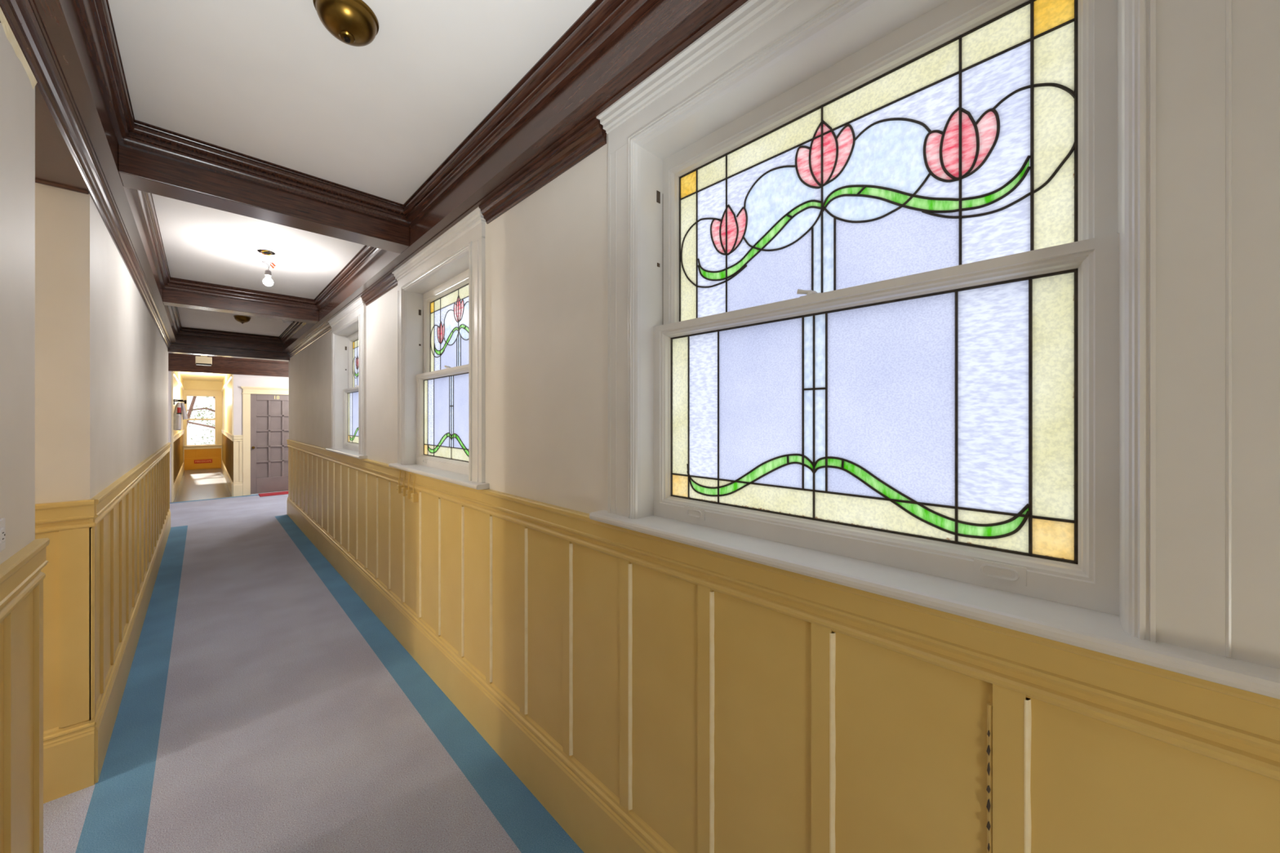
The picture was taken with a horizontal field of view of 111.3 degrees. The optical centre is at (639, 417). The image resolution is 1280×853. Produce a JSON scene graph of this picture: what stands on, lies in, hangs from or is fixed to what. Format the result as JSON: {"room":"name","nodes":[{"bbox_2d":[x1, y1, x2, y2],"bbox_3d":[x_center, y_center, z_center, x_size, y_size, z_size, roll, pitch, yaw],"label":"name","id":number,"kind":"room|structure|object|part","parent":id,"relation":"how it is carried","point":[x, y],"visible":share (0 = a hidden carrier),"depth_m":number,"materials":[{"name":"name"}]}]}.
{"room":"hallway","nodes":[
{"label":"hallway","id":0,"kind":"room"},
{"bbox_2d":[0,22,35,564],"bbox_3d":[0.029,0.158,-0.607,0.143,2.785,5.100,0,0,-45],"label":"wall","id":1,"kind":"structure","parent":0,"point":[17,95],"depth_m":1.13,"materials":[{"name":"beige paint"}]},
{"bbox_2d":[0,518,5,551],"bbox_3d":[-1.469,0.275,0.999,0.009,0.074,0.118,0,0,-45],"label":"wall outlet","id":2,"kind":"object","parent":1,"relation":"attached to","point":[2,521],"visible":1,"depth_m":1.02,"materials":[{"name":"white plastic"}]},
{"bbox_2d":[0,527,5,544],"bbox_3d":[-1.488,0.275,1.021,0.004,0.034,0.032,0,0,-45],"label":"receptacle","id":3,"kind":"object","parent":2,"relation":"attached to","point":[2,530],"depth_m":1.02,"materials":[{"name":"grey plastic"}]},
{"bbox_2d":[0,7,37,89],"bbox_3d":[-0.759,-0.931,0.287,0.007,0.038,2.680,0,0,-45],"label":"paint edge","id":4,"kind":"structure","parent":1,"relation":"attached to","point":[10,36],"depth_m":1.11,"materials":[{"name":"beige paint"}]},
{"bbox_2d":[0,579,43,852],"bbox_3d":[0.085,0.867,-0.551,0.014,0.820,5.100,0,0,-45],"label":"wainscot","id":5,"kind":"structure","parent":1,"relation":"attached to","point":[21,632],"depth_m":1.15,"materials":[{"name":"beige paint"}]},
{"bbox_2d":[0,537,49,622],"bbox_3d":[0.089,0.406,-0.548,0.025,0.121,5.100,0,0,-45],"label":"chair rail","id":6,"kind":"object","parent":1,"relation":"attached to","point":[20,573],"visible":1,"depth_m":1.09,"materials":[{"name":"beige paint"}]},
{"bbox_2d":[0,0,171,348],"bbox_3d":[-2.319,-1.090,1.768,0.182,0.290,11.780,0,0,-45],"label":"trim","id":7,"kind":"structure","parent":1,"relation":"attached to","point":[64,155],"depth_m":1.53,"materials":[{"name":"brown wood"}]},
{"bbox_2d":[73,0,657,227],"bbox_3d":[0.288,-1.183,0.154,1.119,0.104,5.810,0,0,-45],"label":"trim","id":8,"kind":"structure","parent":1,"relation":"attached to","point":[603,21],"depth_m":1.77,"materials":[{"name":"brown wood"}]},
{"bbox_2d":[35,182,168,503],"bbox_3d":[-6.009,0.158,2.448,4.363,2.785,6.040,0,0,-45],"label":"wall","id":9,"kind":"structure","parent":0,"point":[101,357],"depth_m":1.85,"materials":[{"name":"beige paint"}]},
{"bbox_2d":[35,527,95,731],"bbox_3d":[-3.864,0.867,0.312,4.377,0.820,0.014,0,0,-45],"label":"wainscot","id":10,"kind":"structure","parent":9,"relation":"attached to","point":[66,600],"depth_m":1.80,"materials":[{"name":"beige paint"}]},
{"bbox_2d":[88,451,169,720],"bbox_3d":[-4.457,0.867,3.990,0.014,0.820,6.054,0,0,-45],"label":"wainscot","id":11,"kind":"structure","parent":9,"relation":"attached to","point":[126,540],"depth_m":2.48,"materials":[{"name":"beige paint"}]},
{"bbox_2d":[88,509,170,783],"bbox_3d":[-4.454,1.409,3.993,0.023,0.283,6.054,0,0,-45],"label":"baseboard","id":12,"kind":"structure","parent":9,"relation":"attached to","point":[108,704],"depth_m":2.47,"materials":[{"name":"beige paint"}]},
{"bbox_2d":[88,442,170,528],"bbox_3d":[-4.453,0.406,3.994,0.025,0.121,6.054,0,0,-45],"label":"chair rail","id":13,"kind":"object","parent":9,"relation":"attached to","point":[109,497],"visible":1,"depth_m":2.47,"materials":[{"name":"beige paint"}]},
{"bbox_2d":[167,305,306,344],"bbox_3d":[-4.906,-1.183,5.348,1.119,0.104,2.800,0,0,-45],"label":"trim","id":14,"kind":"structure","parent":9,"relation":"attached to","point":[294,326],"depth_m":6.15,"materials":[{"name":"brown wood"}]},
{"bbox_2d":[131,188,385,311],"bbox_3d":[-2.841,-1.183,3.283,1.119,0.104,2.700,0,0,-45],"label":"trim","id":15,"kind":"structure","parent":9,"relation":"attached to","point":[366,255],"depth_m":3.82,"materials":[{"name":"brown wood"}]},
{"bbox_2d":[173,371,182,435],"bbox_3d":[-11.133,0.200,10.483,0.120,2.700,6.830,0,0,-45],"label":"wall","id":16,"kind":"structure","parent":0,"point":[177,390],"depth_m":9.98,"materials":[{"name":"beige paint"}]},
{"bbox_2d":[173,434,183,484],"bbox_3d":[-11.086,0.867,10.530,0.014,0.820,6.830,0,0,-45],"label":"wainscot","id":17,"kind":"structure","parent":16,"relation":"attached to","point":[178,445],"depth_m":9.71,"materials":[{"name":"wood"}]},
{"bbox_2d":[173,461,184,501],"bbox_3d":[-11.083,1.409,10.533,0.023,0.283,6.830,0,0,-45],"label":"baseboard","id":18,"kind":"structure","parent":16,"relation":"attached to","point":[176,483],"depth_m":9.72,"materials":[{"name":"beige paint"}]},
{"bbox_2d":[173,372,184,391],"bbox_3d":[-11.079,-0.820,10.537,0.034,0.060,6.830,0,0,-45],"label":"trim","id":19,"kind":"structure","parent":16,"relation":"attached to","point":[175,375],"depth_m":9.74,"materials":[{"name":"beige paint"}]},
{"bbox_2d":[173,399,188,430],"bbox_3d":[-8.772,-0.057,8.340,0.222,0.597,0.135,0,0,-26],"label":"fire extinguisher","id":20,"kind":"object","parent":16,"relation":"attached to","point":[180,410],"visible":0.93,"depth_m":8.30,"materials":[{"name":"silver metal"}]},
{"bbox_2d":[182,379,222,461],"bbox_3d":[-13.254,0.200,13.277,0.833,2.700,0.120,0,0,-45],"label":"wall","id":21,"kind":"structure","parent":0,"point":[188,384],"depth_m":13.22,"materials":[{"name":"beige paint"}]},
{"bbox_2d":[184,448,221,470],"bbox_3d":[-13.204,1.245,13.227,0.793,0.610,0.022,0,0,-45],"label":"panel","id":22,"kind":"object","parent":21,"relation":"attached to","point":[215,454],"visible":0.85,"depth_m":13.21,"materials":[{"name":"paint"}]},
{"bbox_2d":[194,458,212,463],"bbox_3d":[-13.190,1.315,13.219,0.390,0.110,0.008,0,0,-45],"label":"sign","id":23,"kind":"object","parent":22,"relation":"attached to","point":[196,461],"visible":1,"depth_m":13.21,"materials":[{"name":"brown"}]},
{"bbox_2d":[178,371,226,381],"bbox_3d":[-10.839,-1.160,10.862,1.073,0.080,6.950,0,0,-45],"label":"ceiling","id":24,"kind":"structure","parent":0,"point":[185,375],"depth_m":11.93,"materials":[{"name":"beige paint"}]},
{"bbox_2d":[222,373,231,434],"bbox_3d":[-10.460,0.200,11.157,0.120,2.700,6.830,0,0,-45],"label":"wall","id":25,"kind":"structure","parent":0,"point":[227,393],"depth_m":10.73,"materials":[{"name":"beige paint"}]},
{"bbox_2d":[171,371,233,502],"bbox_3d":[-8.345,0.347,8.368,0.835,2.405,0.144,0,0,-45],"label":"door frame","id":26,"kind":"structure","parent":25,"relation":"attached to","point":[171,371],"depth_m":8.03,"materials":[{"name":"beige paint"}]},
{"bbox_2d":[173,389,233,449],"bbox_3d":[-10.786,0.045,10.809,0.833,1.790,7.040,0,0,-45],"label":"window","id":27,"kind":"structure","parent":25,"relation":"in","point":[200,393],"depth_m":13.27,"materials":[{"name":"beige paint"}]},
{"bbox_3d":[-13.292,-0.310,13.257,0.670,0.750,0.035,0,0,-45],"label":"sash","id":28,"kind":"part","parent":27,"relation":"part of","materials":[{"name":"glass"}]},
{"bbox_3d":[-13.264,0.443,13.228,0.670,0.815,0.035,0,0,-45],"label":"sash","id":29,"kind":"part","parent":27,"relation":"part of","materials":[{"name":"beige paint"}]},
{"bbox_2d":[220,374,231,391],"bbox_3d":[-10.514,-0.820,11.102,0.034,0.060,6.830,0,0,-45],"label":"trim","id":30,"kind":"structure","parent":25,"relation":"attached to","point":[229,379],"depth_m":10.34,"materials":[{"name":"beige paint"}]},
{"bbox_2d":[221,459,233,496],"bbox_3d":[-10.468,1.409,11.064,0.023,0.283,6.950,0,0,-45],"label":"baseboard","id":31,"kind":"structure","parent":25,"relation":"attached to","point":[230,484],"depth_m":9.84,"materials":[{"name":"beige paint"}]},
{"bbox_2d":[222,433,233,481],"bbox_3d":[-10.464,0.867,11.067,0.014,0.820,6.950,0,0,-45],"label":"wainscot","id":32,"kind":"structure","parent":25,"relation":"attached to","point":[227,444],"depth_m":10.05,"materials":[{"name":"wood"}]},
{"bbox_2d":[233,440,242,482],"bbox_3d":[-7.951,0.867,8.656,0.132,0.820,0.014,0,0,-45],"label":"wainscot","id":33,"kind":"structure","parent":25,"relation":"attached to","point":[237,446],"depth_m":8.66,"materials":[{"name":"beige paint"}]},
{"bbox_2d":[233,481,242,496],"bbox_3d":[-7.947,1.409,8.653,0.132,0.283,0.023,0,0,-45],"label":"baseboard","id":34,"kind":"structure","parent":25,"relation":"attached to","point":[237,486],"depth_m":8.64,"materials":[{"name":"beige paint"}]},
{"bbox_2d":[168,371,288,502],"bbox_3d":[-8.342,0.158,8.342,5.200,2.785,0.145,0,0,-45],"label":"wall","id":35,"kind":"structure","parent":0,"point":[239,380],"depth_m":8.68,"materials":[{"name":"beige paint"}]},
{"bbox_2d":[168,352,288,377],"bbox_3d":[-8.284,-1.045,8.284,5.200,0.380,0.070,0,0,-45],"label":"frieze","id":36,"kind":"object","parent":35,"relation":"attached to","point":[176,362],"visible":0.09,"depth_m":8.57,"materials":[{"name":"brown wood"}]},
{"bbox_2d":[195,355,212,365],"bbox_3d":[-7.695,-1.081,7.720,0.205,0.307,0.200,0,0,-45],"label":"equipment box","id":37,"kind":"object","parent":36,"relation":"attached to","point":[203,360],"visible":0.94,"depth_m":7.66,"materials":[{"name":"beige paint"}]},
{"bbox_2d":[240,386,288,495],"bbox_3d":[-7.559,0.464,9.092,1.097,2.172,0.152,0,0,-45],"label":"door","id":38,"kind":"structure","parent":35,"relation":"attached to","point":[265,411],"depth_m":8.96,"materials":[{"name":"grey paint"}]},
{"bbox_2d":[43,467,583,852],"bbox_3d":[-6.435,1.550,4.879,7.400,0.001,22.000,0,0,-45],"label":"floor","id":39,"kind":"structure","parent":0,"point":[265,707],"depth_m":2.17,"materials":[{"name":"grey carpet"}]},
{"bbox_2d":[257,491,288,497],"bbox_3d":[-7.336,1.542,8.963,0.700,0.013,0.390,0,0,-45],"label":"door mat","id":40,"kind":"object","parent":39,"relation":"on","point":[279,492],"visible":0.56,"depth_m":8.84,"materials":[{"name":"red fabric"}]},
{"bbox_2d":[108,0,595,336],"bbox_3d":[-3.794,-1.275,2.309,7.540,0.080,14.870,0,0,-45],"label":"ceiling","id":41,"kind":"structure","parent":0,"point":[265,80],"depth_m":1.67,"materials":[{"name":"paint"}]},
{"bbox_2d":[28,0,176,342],"bbox_3d":[-2.204,-1.125,1.791,0.090,0.221,11.650,0,0,-45],"label":"beam","id":42,"kind":"structure","parent":41,"relation":"attached to","point":[59,22],"depth_m":1.49,"materials":[{"name":"brown wood"}]},
{"bbox_2d":[167,334,289,361],"bbox_3d":[-6.008,-1.073,6.466,1.322,0.325,0.400,0,0,-45],"label":"beam","id":43,"kind":"structure","parent":41,"relation":"attached to","point":[184,344],"depth_m":6.36,"materials":[{"name":"brown wood"}]},
{"bbox_2d":[162,288,319,324],"bbox_3d":[-3.856,-1.127,4.297,1.119,0.215,0.170,0,0,-45],"label":"beam","id":44,"kind":"structure","parent":41,"relation":"attached to","point":[171,298],"depth_m":4.20,"materials":[{"name":"brown wood"}]},
{"bbox_2d":[233,315,251,324],"bbox_3d":[-4.861,-1.192,5.350,0.160,0.085,0.160,0,0,-45],"label":"dome","id":45,"kind":"object","parent":41,"relation":"attached to","point":[242,319],"visible":1,"depth_m":5.31,"materials":[{"name":"brown metal"}]},
{"bbox_2d":[118,145,409,253],"bbox_3d":[-1.826,-1.127,2.268,1.119,0.215,0.170,0,0,-45],"label":"beam","id":46,"kind":"structure","parent":41,"relation":"attached to","point":[138,170],"depth_m":2.12,"materials":[{"name":"brown wood"}]},
{"bbox_2d":[257,249,275,286],"bbox_3d":[-2.780,-1.111,3.259,0.106,0.256,0.104,0,0,-45],"label":"bulb","id":47,"kind":"object","parent":41,"relation":"hanging from","point":[268,282],"visible":1,"depth_m":3.25,"materials":[{"name":"white glass"}]},
{"bbox_2d":[264,270,271,276],"bbox_3d":[-2.774,-1.079,3.265,0.040,0.041,0.040,0,0,-45],"label":"socket","id":48,"kind":"object","parent":47,"relation":"attached to","point":[268,273],"depth_m":3.25,"materials":[{"name":"grey metal"}]},
{"bbox_3d":[-2.774,-1.023,3.265,0.060,0.080,0.060,0,0,-45],"label":"bulb","id":49,"kind":"part","parent":47,"relation":"part of","materials":[{"name":"white glass"}]},
{"bbox_2d":[282,320,293,323],"bbox_3d":[-4.465,-1.220,5.547,0.110,0.030,0.110,0,0,-45],"label":"smoke detector","id":50,"kind":"object","parent":41,"relation":"attached to","point":[283,321],"visible":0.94,"depth_m":5.51,"materials":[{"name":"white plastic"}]},
{"bbox_2d":[312,0,378,46],"bbox_3d":[-0.893,-1.190,1.334,0.168,0.089,0.168,0,0,-45],"label":"dome","id":51,"kind":"object","parent":41,"relation":"attached to","point":[353,23],"visible":1,"depth_m":1.30,"materials":[{"name":"brown metal"}]},
{"bbox_2d":[288,133,608,513],"bbox_3d":[-1.370,0.158,2.873,0.155,2.785,12.000,0,0,-45],"label":"wall","id":52,"kind":"structure","parent":0,"point":[546,256],"depth_m":1.81,"materials":[{"name":"beige paint"}]},
{"bbox_2d":[287,321,331,357],"bbox_3d":[-4.407,-0.981,5.768,0.046,0.071,3.170,0,0,-45],"label":"trim","id":53,"kind":"structure","parent":52,"relation":"attached to","point":[326,328],"depth_m":5.45,"materials":[{"name":"brown wood"}]},
{"bbox_2d":[325,297,367,458],"bbox_3d":[-2.758,-0.335,4.214,0.218,1.360,1.390,0,0,-45],"label":"window","id":54,"kind":"structure","parent":52,"relation":"in","point":[348,326],"depth_m":4.48,"materials":[{"name":"white paint"}]},
{"bbox_3d":[-3.218,-0.285,4.597,0.021,1.210,0.112,0,0,-45],"label":"casing","id":55,"kind":"part","parent":54,"relation":"part of","materials":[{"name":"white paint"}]},
{"bbox_3d":[-2.758,0.332,4.214,0.218,0.026,1.390,0,0,-45],"label":"sill","id":56,"kind":"part","parent":54,"relation":"part of","materials":[{"name":"white paint"}]},
{"bbox_3d":[-2.796,-0.924,4.176,0.018,0.081,1.304,0,0,-45],"label":"head casing","id":57,"kind":"part","parent":54,"relation":"part of","materials":[{"name":"white paint"}]},
{"bbox_3d":[-2.732,0.011,4.240,0.042,0.617,1.030,0,0,-45],"label":"sash","id":58,"kind":"part","parent":54,"relation":"part of","materials":[{"name":"multicoloured glass"}]},
{"bbox_3d":[-2.700,-0.559,4.272,0.042,0.606,1.030,0,0,-45],"label":"sash","id":59,"kind":"part","parent":54,"relation":"part of","materials":[{"name":"white paint"}]},
{"bbox_3d":[-2.721,-0.003,4.251,0.004,0.515,0.936,0,0,-45],"label":"leaded glass","id":60,"kind":"part","parent":54,"relation":"part of","materials":[{"name":"multicoloured glass"}]},
{"bbox_3d":[-2.691,-0.539,4.281,0.004,0.519,0.936,0,0,-45],"label":"leaded glass","id":61,"kind":"part","parent":54,"relation":"part of","materials":[{"name":"multicoloured glass"}]},
{"bbox_3d":[-2.376,-0.285,3.754,0.021,1.210,0.112,0,0,-45],"label":"casing","id":62,"kind":"part","parent":54,"relation":"part of","materials":[{"name":"white paint"}]},
{"bbox_2d":[360,273,397,306],"bbox_3d":[-2.023,-0.981,3.383,0.046,0.071,0.855,0,0,-45],"label":"trim","id":63,"kind":"structure","parent":52,"relation":"attached to","point":[389,282],"depth_m":3.34,"materials":[{"name":"brown wood"}]},
{"bbox_2d":[388,207,488,489],"bbox_3d":[-1.192,-0.335,2.648,0.218,1.360,1.390,0,0,-45],"label":"window","id":64,"kind":"structure","parent":52,"relation":"in","point":[441,289],"depth_m":2.72,"materials":[{"name":"white paint"}]},
{"bbox_3d":[-1.652,-0.285,3.030,0.021,1.210,0.112,0,0,-45],"label":"casing","id":65,"kind":"part","parent":64,"relation":"part of","materials":[{"name":"white paint"}]},
{"bbox_3d":[-1.192,0.332,2.648,0.218,0.026,1.390,0,0,-45],"label":"sill","id":66,"kind":"part","parent":64,"relation":"part of","materials":[{"name":"white paint"}]},
{"bbox_3d":[-1.230,-0.924,2.610,0.018,0.081,1.304,0,0,-45],"label":"head casing","id":67,"kind":"part","parent":64,"relation":"part of","materials":[{"name":"white paint"}]},
{"bbox_3d":[-1.166,0.011,2.674,0.042,0.617,1.030,0,0,-45],"label":"sash","id":68,"kind":"part","parent":64,"relation":"part of","materials":[{"name":"multicoloured glass"}]},
{"bbox_3d":[-1.134,-0.559,2.705,0.042,0.606,1.030,0,0,-45],"label":"sash","id":69,"kind":"part","parent":64,"relation":"part of","materials":[{"name":"multicoloured glass"}]},
{"bbox_3d":[-1.155,-0.003,2.685,0.004,0.515,0.936,0,0,-45],"label":"leaded glass","id":70,"kind":"part","parent":64,"relation":"part of","materials":[{"name":"multicoloured glass"}]},
{"bbox_3d":[-1.125,-0.539,2.715,0.004,0.519,0.936,0,0,-45],"label":"leaded glass","id":71,"kind":"part","parent":64,"relation":"part of","materials":[{"name":"multicoloured glass"}]},
{"bbox_3d":[-0.809,-0.285,2.188,0.021,1.210,0.112,0,0,-45],"label":"casing","id":72,"kind":"part","parent":64,"relation":"part of","materials":[{"name":"white paint"}]},
{"bbox_2d":[286,496,678,852],"bbox_3d":[-1.433,1.409,2.810,0.023,0.283,12.000,0,0,-45],"label":"baseboard","id":73,"kind":"structure","parent":52,"relation":"attached to","point":[594,818],"depth_m":1.94,"materials":[{"name":"beige paint"}]},
{"bbox_2d":[281,0,748,353],"bbox_3d":[-1.465,-1.125,2.778,0.113,0.219,12.000,0,0,-45],"label":"beam","id":74,"kind":"structure","parent":52,"relation":"attached to","point":[668,27],"depth_m":1.51,"materials":[{"name":"brown wood"}]},
{"bbox_2d":[478,116,606,224],"bbox_3d":[-0.445,-0.981,1.805,0.046,0.071,0.888,0,0,-45],"label":"trim","id":75,"kind":"structure","parent":52,"relation":"attached to","point":[592,136],"depth_m":1.72,"materials":[{"name":"brown wood"}]},
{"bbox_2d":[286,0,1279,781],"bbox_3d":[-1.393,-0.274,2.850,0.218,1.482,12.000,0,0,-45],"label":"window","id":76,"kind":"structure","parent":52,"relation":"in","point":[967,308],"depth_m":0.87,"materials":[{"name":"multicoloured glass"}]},
{"bbox_2d":[405,471,414,498],"bbox_3d":[-1.503,0.436,2.860,0.043,0.181,0.044,0,0,-45],"label":"box","id":77,"kind":"object","parent":76,"relation":"attached to","point":[408,491],"visible":0.8,"depth_m":2.85,"materials":[{"name":"beige paint"}]},
{"bbox_2d":[410,473,418,502],"bbox_3d":[-1.432,0.440,2.789,0.043,0.189,0.044,0,0,-45],"label":"box","id":78,"kind":"object","parent":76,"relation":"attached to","point":[414,496],"visible":0.94,"depth_m":2.78,"materials":[{"name":"beige paint"}]},
{"bbox_3d":[-0.063,-0.285,1.441,0.021,1.210,0.112,0,0,-45],"label":"casing","id":79,"kind":"part","parent":76,"relation":"part of","materials":[{"name":"white paint"}]},
{"bbox_3d":[0.360,-0.924,1.021,0.018,0.081,1.304,0,0,-45],"label":"head casing","id":80,"kind":"part","parent":76,"relation":"part of","materials":[{"name":"white paint"}]},
{"bbox_3d":[0.434,-0.003,1.096,0.004,0.515,0.936,0,0,-45],"label":"leaded glass","id":81,"kind":"part","parent":76,"relation":"part of","materials":[{"name":"multicoloured glass"}]},
{"bbox_3d":[0.464,-0.539,1.125,0.004,0.519,0.936,0,0,-45],"label":"leaded glass","id":82,"kind":"part","parent":76,"relation":"part of","materials":[{"name":"multicoloured glass"}]},
{"bbox_3d":[0.423,0.011,1.084,0.042,0.617,1.030,0,0,-45],"label":"sash","id":83,"kind":"part","parent":76,"relation":"part of","materials":[{"name":"white paint"}]},
{"bbox_3d":[0.455,-0.559,1.116,0.042,0.606,1.030,0,0,-45],"label":"sash","id":84,"kind":"part","parent":76,"relation":"part of","materials":[{"name":"multicoloured glass"}]},
{"bbox_3d":[0.398,0.332,1.059,0.218,0.026,1.390,0,0,-45],"label":"sill","id":85,"kind":"part","parent":76,"relation":"part of","materials":[{"name":"white paint"}]},
{"bbox_3d":[0.818,-0.285,0.560,0.021,1.210,0.220,0,0,-45],"label":"casing","id":86,"kind":"part","parent":76,"relation":"part of","materials":[{"name":"white paint"}]},
{"bbox_2d":[288,446,1279,852],"bbox_3d":[-1.430,0.867,2.813,0.014,0.820,12.000,0,0,-45],"label":"wainscot","id":87,"kind":"structure","parent":52,"relation":"attached to","point":[726,723],"depth_m":1.09,"materials":[{"name":"beige paint"}]},
{"bbox_2d":[396,469,403,493],"bbox_3d":[-1.637,0.430,2.994,0.043,0.169,0.044,0,0,-45],"label":"box","id":88,"kind":"object","parent":87,"relation":"attached to","point":[399,486],"visible":0.69,"depth_m":2.98,"materials":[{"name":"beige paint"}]},
{"bbox_2d":[401,471,409,496],"bbox_3d":[-1.567,0.433,2.924,0.043,0.175,0.044,0,0,-45],"label":"box","id":89,"kind":"object","parent":87,"relation":"attached to","point":[403,489],"visible":0.77,"depth_m":2.91,"materials":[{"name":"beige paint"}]},
{"bbox_2d":[986,702,992,852],"bbox_3d":[0.613,0.879,0.767,0.012,0.755,0.009,0,0,-45],"label":"trim","id":90,"kind":"structure","parent":87,"relation":"attached to","point":[989,706],"depth_m":0.76,"materials":[{"name":"beige paint"}]},
{"label":"outside","id":91,"kind":"structure","parent":0,"visible":0},
{"bbox_2d":[186,395,214,444],"bbox_3d":[-16.332,1.139,16.545,2.955,6.846,2.552,0,0,-45],"label":"tree","id":92,"kind":"object","parent":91,"point":[191,409],"visible":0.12,"depth_m":15.97,"materials":[{"name":"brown plant"}]},
{"bbox_3d":[-3.663,0.157,-0.085,4.340,2.785,1.100,0,0,-45],"label":"wall","id":93,"kind":"structure","parent":0,"visible":0},
{"bbox_2d":[35,179,88,194],"bbox_3d":[-3.865,-1.087,0.302,4.361,0.295,0.026,0,0,-45],"label":"frieze","id":94,"kind":"object","parent":93,"relation":"attached to","point":[38,181],"visible":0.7,"depth_m":1.79,"materials":[{"name":"brown wood"}]},
{"bbox_2d":[35,498,95,534],"bbox_3d":[-3.860,0.406,0.308,4.377,0.121,0.025,0,0,-45],"label":"chair rail","id":95,"kind":"object","parent":93,"relation":"attached to","point":[55,517],"visible":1,"depth_m":1.80,"materials":[{"name":"beige paint"}]},
{"bbox_2d":[43,715,95,804],"bbox_3d":[-3.861,1.409,0.309,4.377,0.283,0.023,0,0,-45],"label":"baseboard","id":96,"kind":"structure","parent":93,"relation":"attached to","point":[68,752],"depth_m":1.80,"materials":[{"name":"beige paint"}]}
]}

